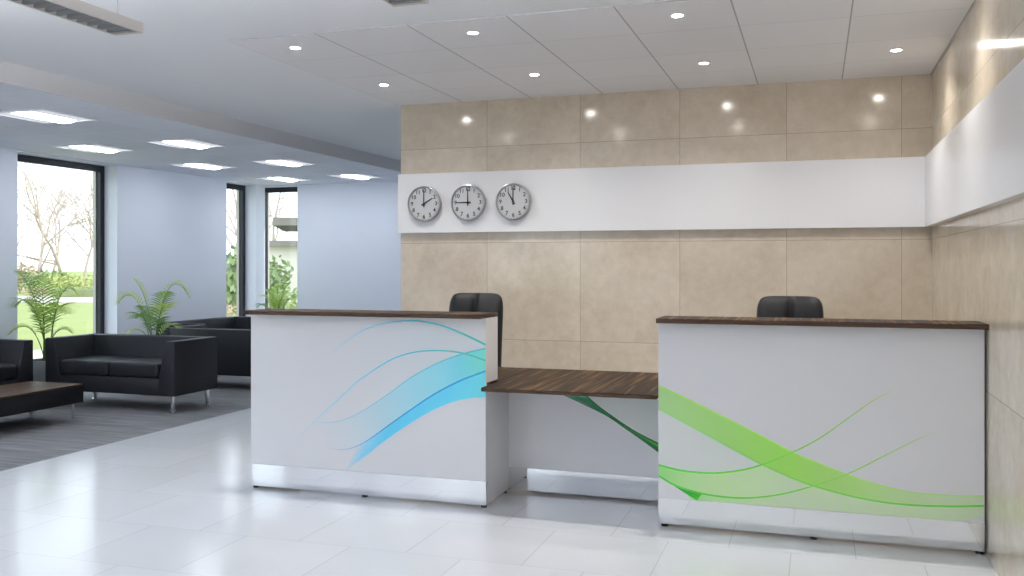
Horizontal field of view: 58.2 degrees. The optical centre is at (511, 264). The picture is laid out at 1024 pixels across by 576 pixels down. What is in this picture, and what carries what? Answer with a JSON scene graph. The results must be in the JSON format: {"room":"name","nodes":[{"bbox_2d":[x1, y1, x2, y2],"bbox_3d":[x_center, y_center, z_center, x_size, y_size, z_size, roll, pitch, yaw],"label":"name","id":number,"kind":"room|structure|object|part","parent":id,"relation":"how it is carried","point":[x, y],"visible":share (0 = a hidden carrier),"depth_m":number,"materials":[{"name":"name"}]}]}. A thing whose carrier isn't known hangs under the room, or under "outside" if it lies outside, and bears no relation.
{"room":"lobby","nodes":[
{"label":"lobby","id":0,"kind":"room"},
{"bbox_2d":[33,360,44,381],"bbox_3d":[-4.882,1.207,9.639,0.210,0.426,0.210,0,0,18],"label":"planter","id":1,"kind":"object","parent":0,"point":[38,365],"depth_m":9.54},
{"bbox_2d":[0,375,250,470],"bbox_3d":[-5.491,1.470,5.343,3.120,0.100,18.700,0,0,18],"label":"floor","id":2,"kind":"structure","parent":0,"point":[109,418],"depth_m":8.46,"materials":[{"name":"grey carpet"}]},
{"bbox_2d":[0,339,32,384],"bbox_3d":[-5.235,1.075,8.354,0.676,0.690,1.560,0,0,18],"label":"sofa","id":3,"kind":"object","parent":2,"relation":"on","point":[16,355],"visible":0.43,"depth_m":8.89,"materials":[{"name":"black leather"}]},
{"bbox_2d":[0,363,15,380],"bbox_3d":[-5.062,1.016,8.608,0.506,0.146,0.584,0,0,18],"label":"seat cushion","id":4,"kind":"object","parent":3,"relation":"on","point":[7,370],"depth_m":8.71,"materials":[{"name":"black leather"}]},
{"bbox_2d":[0,381,82,420],"bbox_3d":[-4.434,1.254,7.889,0.630,0.332,1.340,0,0,18],"label":"coffee table","id":5,"kind":"object","parent":2,"relation":"on","point":[29,396],"visible":1,"depth_m":8.04,"materials":[{"name":"black wood"}]},
{"bbox_3d":[-4.005,1.337,8.390,0.052,0.166,0.051,0,0,18],"label":"leg","id":6,"kind":"part","parent":5,"relation":"part of","materials":[{"name":"silver metal"}]},
{"bbox_2d":[7,270,83,381],"bbox_3d":[-4.893,0.736,9.642,0.777,1.368,0.528,0,0,3],"label":"potted palm","id":7,"kind":"object","parent":2,"relation":"on","point":[38,364],"visible":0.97,"depth_m":9.60,"materials":[{"name":"plant"}]},
{"bbox_2d":[45,333,217,412],"bbox_3d":[-3.846,1.075,9.309,1.560,0.690,0.676,0,0,18],"label":"sofa","id":8,"kind":"object","parent":2,"relation":"on","point":[158,365],"visible":0.89,"depth_m":9.12,"materials":[{"name":"black leather"}]},
{"bbox_3d":[-4.495,0.993,9.526,0.190,0.525,0.670,0,0,18],"label":"armrest","id":9,"kind":"part","parent":8,"relation":"part of","materials":[{"name":"black leather"}]},
{"bbox_3d":[-4.431,1.337,9.784,0.064,0.166,0.064,0,0,18],"label":"leg","id":10,"kind":"part","parent":8,"relation":"part of","materials":[{"name":"silver metal"}]},
{"bbox_2d":[61,355,139,375],"bbox_3d":[-4.152,1.016,9.320,0.584,0.146,0.506,0,0,18],"label":"seat cushion","id":11,"kind":"object","parent":8,"relation":"on","point":[86,365],"depth_m":9.11,"materials":[{"name":"black leather"}]},
{"bbox_2d":[109,357,162,377],"bbox_3d":[-3.592,1.016,9.135,0.584,0.146,0.506,0,0,18],"label":"seat cushion","id":12,"kind":"object","parent":8,"relation":"on","point":[135,367],"depth_m":8.91,"materials":[{"name":"black leather"}]},
{"bbox_3d":[-3.771,0.993,9.534,1.440,0.522,0.198,0,0,18],"label":"backrest","id":13,"kind":"part","parent":8,"relation":"part of","materials":[{"name":"black leather"}]},
{"bbox_3d":[-3.258,1.337,8.839,0.064,0.166,0.064,0,0,18],"label":"leg","id":14,"kind":"part","parent":8,"relation":"part of","materials":[{"name":"silver metal"}]},
{"bbox_3d":[-3.194,0.993,9.097,0.190,0.525,0.670,0,0,18],"label":"armrest","id":15,"kind":"part","parent":8,"relation":"part of","materials":[{"name":"black leather"}]},
{"bbox_3d":[-3.092,1.337,9.342,0.064,0.166,0.064,0,0,18],"label":"leg","id":16,"kind":"part","parent":8,"relation":"part of","materials":[{"name":"silver metal"}]},
{"bbox_2d":[112,278,191,395],"bbox_3d":[-3.941,0.781,10.110,0.849,1.278,0.531,0,0,8],"label":"potted palm","id":17,"kind":"object","parent":2,"relation":"on","point":[162,309],"visible":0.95,"depth_m":10.08,"materials":[{"name":"plant"}]},
{"bbox_2d":[157,316,250,334],"bbox_3d":[-3.933,1.075,12.295,0.676,0.690,1.560,0,0,18],"label":"sofa","id":18,"kind":"object","parent":2,"relation":"on","point":[230,322],"visible":0.03,"depth_m":12.70,"materials":[{"name":"black leather"}]},
{"bbox_3d":[-4.151,0.993,11.645,0.670,0.525,0.190,0,0,18],"label":"armrest","id":19,"kind":"part","parent":18,"relation":"part of","materials":[{"name":"black leather"}]},
{"bbox_3d":[-4.158,0.993,12.369,0.198,0.522,1.440,0,0,18],"label":"backrest","id":20,"kind":"part","parent":18,"relation":"part of","materials":[{"name":"black leather"}]},
{"bbox_3d":[-3.721,0.993,12.946,0.670,0.525,0.190,0,0,18],"label":"armrest","id":21,"kind":"part","parent":18,"relation":"part of","materials":[{"name":"black leather"}]},
{"bbox_2d":[162,324,250,376],"bbox_3d":[-3.223,1.075,10.773,1.560,0.690,0.676,0,0,18],"label":"sofa","id":22,"kind":"object","parent":2,"relation":"on","point":[234,345],"visible":0.14,"depth_m":10.41,"materials":[{"name":"black leather"}]},
{"bbox_3d":[-3.874,0.993,10.985,0.190,0.525,0.670,0,0,18],"label":"armrest","id":23,"kind":"part","parent":22,"relation":"part of","materials":[{"name":"black leather"}]},
{"bbox_2d":[254,282,296,308],"bbox_3d":[-3.464,0.836,13.477,0.690,1.168,0.440,0,0,18],"label":"potted palm","id":24,"kind":"object","parent":2,"relation":"on","point":[276,302],"visible":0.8,"depth_m":13.47,"materials":[{"name":"plant"}]},
{"bbox_2d":[0,147,264,338],"bbox_3d":[-6.877,0.020,5.643,0.300,2.800,18.400,0,0,18],"label":"wall","id":25,"kind":"structure","parent":0,"point":[162,227],"depth_m":12.03,"materials":[{"name":"white paint"}]},
{"bbox_2d":[17,154,104,333],"bbox_3d":[-5.311,0.070,10.669,0.100,2.580,1.484,0,0,18],"label":"window","id":26,"kind":"structure","parent":25,"relation":"in","point":[98,171],"depth_m":11.30,"materials":[{"name":"metal"}]},
{"bbox_2d":[226,183,244,315],"bbox_3d":[-4.268,0.070,13.824,0.100,2.580,0.743,0,0,18],"label":"window","id":27,"kind":"structure","parent":25,"relation":"in","point":[240,189],"depth_m":14.11,"materials":[{"name":"metal"}]},
{"bbox_2d":[0,82,400,185],"bbox_3d":[-5.444,-1.384,5.327,3.218,0.292,18.700,0,0,18],"label":"ceiling","id":28,"kind":"structure","parent":0,"point":[115,127],"depth_m":9.45,"materials":[{"name":"tile"}]},
{"bbox_2d":[0,109,97,123],"bbox_3d":[-3.889,-1.225,7.649,0.575,0.026,0.575,0,0,18],"label":"ceiling light panel","id":29,"kind":"object","parent":28,"relation":"attached to","point":[27,115],"visible":1,"depth_m":7.61,"materials":[{"name":"white plastic"}]},
{"bbox_2d":[12,112,74,122],"bbox_3d":[-3.889,-1.223,7.649,0.198,0.022,0.475,0,0,18],"label":"diffuser","id":30,"kind":"object","parent":29,"relation":"attached to","point":[38,115],"depth_m":7.59,"materials":[{"name":"white plastic"}]},
{"bbox_2d":[51,144,135,152],"bbox_3d":[-4.420,-1.225,9.738,0.575,0.026,0.575,0,0,18],"label":"ceiling light panel","id":31,"kind":"object","parent":28,"relation":"attached to","point":[91,148],"visible":1,"depth_m":9.67,"materials":[{"name":"white plastic"}]},
{"bbox_2d":[70,145,117,152],"bbox_3d":[-4.420,-1.223,9.738,0.198,0.022,0.475,0,0,18],"label":"diffuser","id":32,"kind":"object","parent":31,"relation":"attached to","point":[93,148],"depth_m":9.67,"materials":[{"name":"white plastic"}]},
{"bbox_2d":[143,139,226,148],"bbox_3d":[-3.319,-1.225,9.374,0.575,0.026,0.575,0,0,18],"label":"ceiling light panel","id":33,"kind":"object","parent":28,"relation":"attached to","point":[175,143],"visible":1,"depth_m":9.34,"materials":[{"name":"white plastic"}]},
{"bbox_2d":[163,141,208,148],"bbox_3d":[-3.319,-1.223,9.374,0.198,0.022,0.475,0,0,18],"label":"diffuser","id":34,"kind":"object","parent":33,"relation":"attached to","point":[197,146],"depth_m":9.33,"materials":[{"name":"white plastic"}]},
{"bbox_2d":[168,162,236,169],"bbox_3d":[-3.850,-1.225,11.464,0.575,0.026,0.575,0,0,18],"label":"ceiling light panel","id":35,"kind":"object","parent":28,"relation":"attached to","point":[207,165],"visible":1,"depth_m":11.40,"materials":[{"name":"white plastic"}]},
{"bbox_2d":[184,164,220,169],"bbox_3d":[-3.850,-1.223,11.464,0.198,0.022,0.475,0,0,18],"label":"diffuser","id":36,"kind":"object","parent":35,"relation":"attached to","point":[205,166],"depth_m":11.41,"materials":[{"name":"white plastic"}]},
{"bbox_2d":[254,176,308,181],"bbox_3d":[-3.282,-1.225,13.183,0.575,0.026,0.575,0,0,18],"label":"ceiling light panel","id":37,"kind":"object","parent":28,"relation":"attached to","point":[281,178],"visible":1,"depth_m":13.12,"materials":[{"name":"white plastic"}]},
{"bbox_2d":[269,177,297,181],"bbox_3d":[-3.282,-1.223,13.183,0.198,0.022,0.475,0,0,18],"label":"diffuser","id":38,"kind":"object","parent":37,"relation":"attached to","point":[276,178],"depth_m":13.10,"materials":[{"name":"white plastic"}]},
{"bbox_2d":[250,159,317,166],"bbox_3d":[-2.748,-1.225,11.100,0.575,0.026,0.575,0,0,18],"label":"ceiling light panel","id":39,"kind":"object","parent":28,"relation":"attached to","point":[285,162],"visible":1,"depth_m":11.04,"materials":[{"name":"white plastic"}]},
{"bbox_2d":[266,160,301,166],"bbox_3d":[-2.748,-1.223,11.100,0.198,0.022,0.475,0,0,18],"label":"diffuser","id":40,"kind":"object","parent":39,"relation":"attached to","point":[288,163],"depth_m":11.02,"materials":[{"name":"white plastic"}]},
{"bbox_2d":[327,174,382,179],"bbox_3d":[-2.181,-1.225,12.819,0.575,0.026,0.575,0,0,18],"label":"ceiling light panel","id":41,"kind":"object","parent":28,"relation":"attached to","point":[344,176],"visible":1,"depth_m":12.76,"materials":[{"name":"white plastic"}]},
{"bbox_2d":[341,175,368,179],"bbox_3d":[-2.181,-1.223,12.819,0.198,0.022,0.475,0,0,18],"label":"diffuser","id":42,"kind":"object","parent":41,"relation":"attached to","point":[361,177],"depth_m":12.75,"materials":[{"name":"white plastic"}]},
{"bbox_2d":[289,46,300,49],"bbox_3d":[-1.372,-1.373,5.824,0.076,0.004,0.076,0,0,18],"label":"recessed light","id":43,"kind":"object","parent":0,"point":[292,47],"visible":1,"depth_m":5.83,"materials":[{"name":"white"}]},
{"bbox_2d":[265,181,400,310],"bbox_3d":[0.302,0.020,13.118,9.242,2.800,0.300,0,0,18],"label":"wall","id":44,"kind":"structure","parent":0,"point":[349,239],"depth_m":13.88,"materials":[{"name":"white paint"}]},
{"bbox_2d":[0,60,400,171],"bbox_3d":[-3.911,-1.307,4.821,0.012,0.146,18.700,0,0,18],"label":"trim","id":45,"kind":"structure","parent":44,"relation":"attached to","point":[10,73],"depth_m":7.79,"materials":[{"name":"paint"}]},
{"bbox_2d":[265,187,296,308],"bbox_3d":[-3.589,0.070,14.498,0.766,2.580,0.100,0,0,18],"label":"window","id":46,"kind":"structure","parent":44,"relation":"in","point":[278,189],"depth_m":14.58,"materials":[{"name":"metal"}]},
{"bbox_2d":[0,0,671,160],"bbox_3d":[-0.956,-1.455,3.844,6.212,0.150,18.700,0,0,18],"label":"ceiling","id":47,"kind":"structure","parent":0,"point":[183,55],"depth_m":5.97,"materials":[{"name":"paint"}]},
{"bbox_2d":[7,0,142,35],"bbox_3d":[-2.170,-1.230,3.171,0.160,0.300,2.400,0,0,18],"label":"pendant light","id":48,"kind":"object","parent":47,"relation":"hanging from","point":[77,11],"visible":1,"depth_m":4.03,"materials":[{"name":"metal"}]},
{"bbox_2d":[383,0,427,6],"bbox_3d":[-0.798,-1.230,2.686,0.160,0.300,2.400,0,0,18],"label":"pendant light","id":49,"kind":"object","parent":47,"relation":"hanging from","point":[395,3],"visible":1,"depth_m":3.79,"materials":[{"name":"metal"}]},
{"bbox_2d":[466,31,478,34],"bbox_3d":[-0.232,-1.373,5.448,0.076,0.004,0.076,0,0,18],"label":"recessed light","id":50,"kind":"object","parent":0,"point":[469,32],"visible":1,"depth_m":5.45,"materials":[{"name":"white"}]},
{"bbox_2d":[0,408,997,575],"bbox_3d":[-1.008,1.470,3.861,6.322,0.100,18.700,0,0,18],"label":"floor","id":51,"kind":"structure","parent":0,"point":[183,500],"depth_m":4.87,"materials":[{"name":"white tile"}]},
{"bbox_2d":[243,308,533,507],"bbox_3d":[-0.770,0.853,6.036,1.596,1.134,1.050,0,0,18],"label":"reception desk","id":52,"kind":"object","parent":51,"relation":"on","point":[384,403],"visible":1,"depth_m":5.59,"materials":[{"name":"white paint"}]},
{"bbox_3d":[-0.906,0.788,5.630,1.593,0.954,0.022,0,0,18],"label":"panel","id":53,"kind":"part","parent":52,"relation":"part of","materials":[{"name":"white paint"}]},
{"bbox_3d":[-0.900,1.335,5.628,1.581,0.138,0.022,0,0,18],"label":"kick plate","id":54,"kind":"part","parent":52,"relation":"part of","materials":[{"name":"metal"}]},
{"bbox_3d":[-0.126,0.500,5.483,0.020,0.379,0.188,0,0,18],"label":"panel","id":55,"kind":"part","parent":52,"relation":"part of","materials":[{"name":"white paint"}]},
{"bbox_3d":[-0.071,1.066,5.649,0.020,0.676,0.538,0,0,18],"label":"panel","id":56,"kind":"part","parent":52,"relation":"part of","materials":[{"name":"white paint"}]},
{"bbox_2d":[487,367,533,383],"bbox_3d":[-0.712,0.716,6.188,1.571,0.022,0.725,0,0,18],"label":"countertop","id":57,"kind":"structure","parent":52,"relation":"on","point":[503,372],"depth_m":6.03,"materials":[{"name":"brown wood"}]},
{"bbox_2d":[449,293,502,384],"bbox_3d":[-0.353,0.817,6.853,0.610,1.204,0.588,0,0,18],"label":"office chair","id":58,"kind":"object","parent":51,"relation":"on","point":[460,302],"visible":0.16,"depth_m":7.03,"materials":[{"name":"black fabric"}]},
{"bbox_2d":[481,368,657,500],"bbox_3d":[0.466,1.062,5.628,1.010,0.715,1.051,0,0,18],"label":"reception desk","id":59,"kind":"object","parent":51,"relation":"on","point":[577,432],"depth_m":5.61,"materials":[{"name":"brown wood"}]},
{"bbox_2d":[481,368,657,398],"bbox_3d":[0.466,0.716,5.628,1.010,0.022,1.051,0,0,18],"label":"countertop","id":60,"kind":"structure","parent":59,"relation":"on","point":[593,383],"depth_m":5.43,"materials":[{"name":"brown wood"}]},
{"bbox_3d":[0.462,1.335,5.615,1.010,0.138,0.022,0,0,18],"label":"kick plate","id":61,"kind":"part","parent":59,"relation":"part of","materials":[{"name":"metal"}]},
{"bbox_3d":[0.462,0.996,5.615,1.010,0.538,0.022,0,0,18],"label":"panel","id":62,"kind":"part","parent":59,"relation":"part of","materials":[{"name":"white paint"}]},
{"bbox_2d":[757,296,823,317],"bbox_3d":[1.844,0.817,6.128,0.610,1.204,0.588,0,0,18],"label":"office chair","id":63,"kind":"object","parent":51,"relation":"on","point":[768,306],"visible":0.15,"depth_m":6.33,"materials":[{"name":"black leather"}]},
{"bbox_2d":[656,316,988,554],"bbox_3d":[1.695,0.853,5.169,1.605,1.134,1.050,0,0,18],"label":"reception desk","id":64,"kind":"object","parent":51,"relation":"on","point":[869,430],"visible":1,"depth_m":4.73,"materials":[{"name":"white paint"}]},
{"bbox_3d":[1.558,1.335,4.763,1.597,0.138,0.022,0,0,18],"label":"kick plate","id":65,"kind":"part","parent":64,"relation":"part of","materials":[{"name":"metal"}]},
{"bbox_2d":[228,0,975,105],"bbox_3d":[0.639,-1.377,6.136,4.222,0.005,2.414,0,0,18],"label":"ceiling","id":66,"kind":"structure","parent":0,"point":[630,47],"depth_m":5.84,"materials":[{"name":"white paint"}]},
{"bbox_2d":[401,74,931,372],"bbox_3d":[1.057,0.020,7.354,4.192,2.800,0.160,0,0,18],"label":"wall","id":67,"kind":"structure","parent":0,"point":[572,300],"depth_m":7.25,"materials":[{"name":"beige tile"}]},
{"bbox_2d":[407,186,441,221],"bbox_3d":[-0.742,-0.518,7.788,0.303,0.303,0.044,0,0,18],"label":"wall clock","id":68,"kind":"object","parent":67,"relation":"attached to","point":[424,203],"visible":1,"depth_m":7.78,"materials":[{"name":"silver metal"}]},
{"bbox_2d":[451,184,485,220],"bbox_3d":[-0.365,-0.520,7.663,0.303,0.303,0.044,0,0,18],"label":"wall clock","id":69,"kind":"object","parent":67,"relation":"attached to","point":[468,201],"visible":1,"depth_m":7.65,"materials":[{"name":"silver metal"}]},
{"bbox_2d":[496,183,531,219],"bbox_3d":[0.012,-0.520,7.539,0.303,0.303,0.044,0,0,18],"label":"wall clock","id":70,"kind":"object","parent":67,"relation":"attached to","point":[513,200],"visible":1,"depth_m":7.53,"materials":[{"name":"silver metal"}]},
{"bbox_2d":[398,157,924,232],"bbox_3d":[0.997,-0.525,7.263,4.146,0.503,0.050,0,0,18],"label":"wall panel","id":71,"kind":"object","parent":67,"relation":"attached to","point":[868,192],"depth_m":7.10,"materials":[{"name":"white paint"}]},
{"bbox_2d":[671,14,683,17],"bbox_3d":[0.912,-1.373,5.070,0.076,0.004,0.076,0,0,18],"label":"recessed light","id":72,"kind":"object","parent":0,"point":[672,15],"visible":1,"depth_m":5.06,"materials":[{"name":"white"}]},
{"bbox_2d":[890,49,902,51],"bbox_3d":[2.459,-1.373,5.886,0.076,0.004,0.076,0,0,18],"label":"recessed light","id":73,"kind":"object","parent":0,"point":[892,50],"visible":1,"depth_m":5.89,"materials":[{"name":"white"}]},
{"bbox_2d":[932,0,1023,575],"bbox_3d":[1.898,0.020,2.901,0.200,2.800,18.700,0,0,18],"label":"wall","id":74,"kind":"structure","parent":0,"point":[978,257],"depth_m":4.35,"materials":[{"name":"beige stone"}]},
{"bbox_2d":[925,59,1023,226],"bbox_3d":[1.706,-0.525,2.719,0.050,0.503,8.234,0,0,18],"label":"wall panel","id":75,"kind":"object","parent":74,"relation":"attached to","point":[978,165],"depth_m":4.34,"materials":[{"name":"white paint"}]},
{"label":"outside","id":76,"kind":"structure","parent":0,"visible":0},
{"bbox_2d":[17,271,292,349],"bbox_3d":[-15.935,1.570,47.393,300.000,0.001,300.000,0,0,18],"label":"ground","id":77,"kind":"structure","parent":76,"point":[80,322],"depth_m":26.02,"materials":[{"name":"green plant"}]},
{"bbox_2d":[17,262,48,292],"bbox_3d":[-27.491,0.712,51.954,2.690,1.807,2.888,0,0,18],"label":"shrub","id":78,"kind":"object","parent":77,"relation":"on","point":[26,269],"visible":0.23,"depth_m":51.68,"materials":[{"name":"orange plant"}]},
{"bbox_2d":[17,163,51,249],"bbox_3d":[-40.950,-4.249,72.128,9.693,11.692,8.652,0,0,-17],"label":"bare tree","id":79,"kind":"object","parent":77,"relation":"on","point":[19,163],"visible":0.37,"depth_m":72.81,"materials":[{"name":"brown plant"}]},
{"bbox_2d":[17,267,71,293],"bbox_3d":[-25.442,0.861,50.064,3.033,1.509,3.205,0,0,-33],"label":"shrub","id":80,"kind":"object","parent":77,"relation":"on","point":[41,273],"visible":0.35,"depth_m":49.82,"materials":[{"name":"green plant"}]},
{"bbox_2d":[17,162,87,270],"bbox_3d":[-35.397,-4.044,66.088,9.754,11.293,8.206,0,0,-15],"label":"bare tree","id":81,"kind":"object","parent":77,"relation":"on","point":[56,257],"visible":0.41,"depth_m":66.57,"materials":[{"name":"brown plant"}]},
{"bbox_2d":[17,164,91,275],"bbox_3d":[-47.775,-5.418,97.167,10.517,14.040,12.275,0,0,18],"label":"bare tree","id":82,"kind":"object","parent":77,"relation":"on","point":[49,200],"visible":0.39,"depth_m":96.69,"materials":[{"name":"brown plant"}]},
{"bbox_2d":[17,162,92,284],"bbox_3d":[-26.350,-3.232,53.322,7.818,9.641,7.570,0,0,18],"label":"bare tree","id":83,"kind":"object","parent":77,"relation":"on","point":[40,264],"visible":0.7,"depth_m":52.71,"materials":[{"name":"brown plant"}]},
{"bbox_2d":[20,169,92,235],"bbox_3d":[-32.997,-4.225,71.571,8.530,11.596,8.340,0,0,44],"label":"bare tree","id":84,"kind":"object","parent":77,"relation":"on","point":[90,180],"visible":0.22,"depth_m":71.61,"materials":[{"name":"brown plant"}]},
{"bbox_2d":[28,168,92,286],"bbox_3d":[-25.917,-2.745,56.843,6.862,8.657,6.029,0,0,-12],"label":"bare tree","id":85,"kind":"object","parent":77,"relation":"on","point":[90,185],"visible":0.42,"depth_m":56.10,"materials":[{"name":"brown plant"}]},
{"bbox_2d":[31,273,92,293],"bbox_3d":[-22.624,0.984,47.093,3.503,1.230,3.354,0,0,18],"label":"shrub","id":86,"kind":"object","parent":77,"relation":"on","point":[68,279],"visible":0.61,"depth_m":46.73,"materials":[{"name":"green plant"}]},
{"bbox_2d":[226,246,236,312],"bbox_3d":[-9.068,0.516,30.061,1.531,2.282,2.082,0,0,18],"label":"shrub","id":87,"kind":"object","parent":77,"relation":"on","point":[231,261],"visible":0.38,"depth_m":29.47,"materials":[{"name":"green plant"}]},
{"bbox_2d":[226,303,236,316],"bbox_3d":[-7.905,1.274,24.955,1.187,0.616,1.270,0,0,18],"label":"shrub","id":88,"kind":"object","parent":77,"relation":"on","point":[228,310],"visible":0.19,"depth_m":25.07,"materials":[{"name":"orange plant"}]},
{"bbox_2d":[226,189,294,256],"bbox_3d":[-14.523,-3.300,47.266,6.020,9.786,8.401,0,0,31],"label":"bare tree","id":89,"kind":"object","parent":77,"relation":"on","point":[231,210],"visible":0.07,"depth_m":47.41,"materials":[{"name":"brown plant"}]},
{"bbox_2d":[226,189,294,240],"bbox_3d":[-18.777,-4.182,61.676,9.744,11.576,6.255,0,0,-22],"label":"bare tree","id":90,"kind":"object","parent":77,"relation":"on","point":[230,229],"visible":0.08,"depth_m":62.15,"materials":[{"name":"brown plant"}]},
{"bbox_2d":[227,192,296,240],"bbox_3d":[-18.941,-5.086,75.561,8.356,13.332,10.755,0,0,-31],"label":"bare tree","id":91,"kind":"object","parent":77,"relation":"on","point":[283,194],"visible":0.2,"depth_m":75.61,"materials":[{"name":"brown plant"}]},
{"bbox_2d":[269,255,293,297],"bbox_3d":[-9.540,0.637,36.961,1.743,2.080,1.624,0,0,-42],"label":"shrub","id":92,"kind":"object","parent":77,"relation":"on","point":[275,274],"visible":0.55,"depth_m":36.74,"materials":[{"name":"green plant"}]},
{"bbox_2d":[269,217,296,296],"bbox_3d":[-7.096,-0.340,48.535,10.800,3.820,8.800,0,0,-10],"label":"house","id":93,"kind":"structure","parent":77,"relation":"on","point":[287,250],"depth_m":43.86,"materials":[{"name":"grey concrete"}]},
{"bbox_2d":[269,287,296,308],"bbox_3d":[-5.721,1.057,24.038,2.167,1.052,1.828,0,0,-32],"label":"shrub","id":94,"kind":"object","parent":77,"relation":"on","point":[292,294],"visible":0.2,"depth_m":23.88,"materials":[{"name":"green plant"}]},
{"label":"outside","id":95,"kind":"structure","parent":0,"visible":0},
{"bbox_2d":[17,296,296,302],"bbox_3d":[-24.972,1.560,42.000,33.326,0.020,8.000,0,0,0],"label":"path","id":96,"kind":"structure","parent":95,"point":[62,299],"depth_m":41.33,"materials":[{"name":"white concrete"}]},
{"bbox_2d":[20,287,49,296],"bbox_3d":[-22.794,1.317,44.088,1.342,0.535,1.336,0,0,18],"label":"shrub","id":97,"kind":"object","parent":96,"relation":"on","point":[27,287],"visible":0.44,"depth_m":43.95,"materials":[{"name":"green plant"}]},
{"bbox_2d":[53,287,92,296],"bbox_3d":[-21.036,1.320,44.995,2.517,0.533,0.813,0,0,-25],"label":"hedge","id":98,"kind":"object","parent":96,"relation":"on","point":[88,291],"visible":0.47,"depth_m":44.65,"materials":[{"name":"green plant"}]},
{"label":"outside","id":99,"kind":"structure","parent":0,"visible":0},
{"bbox_2d":[33,349,42,358],"bbox_3d":[-2.235,1.610,0.739,22.292,0.120,40.000,0,0,18],"label":"terrace","id":100,"kind":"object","parent":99,"point":[37,354],"depth_m":15.94,"materials":[{"name":"white"}]}
]}

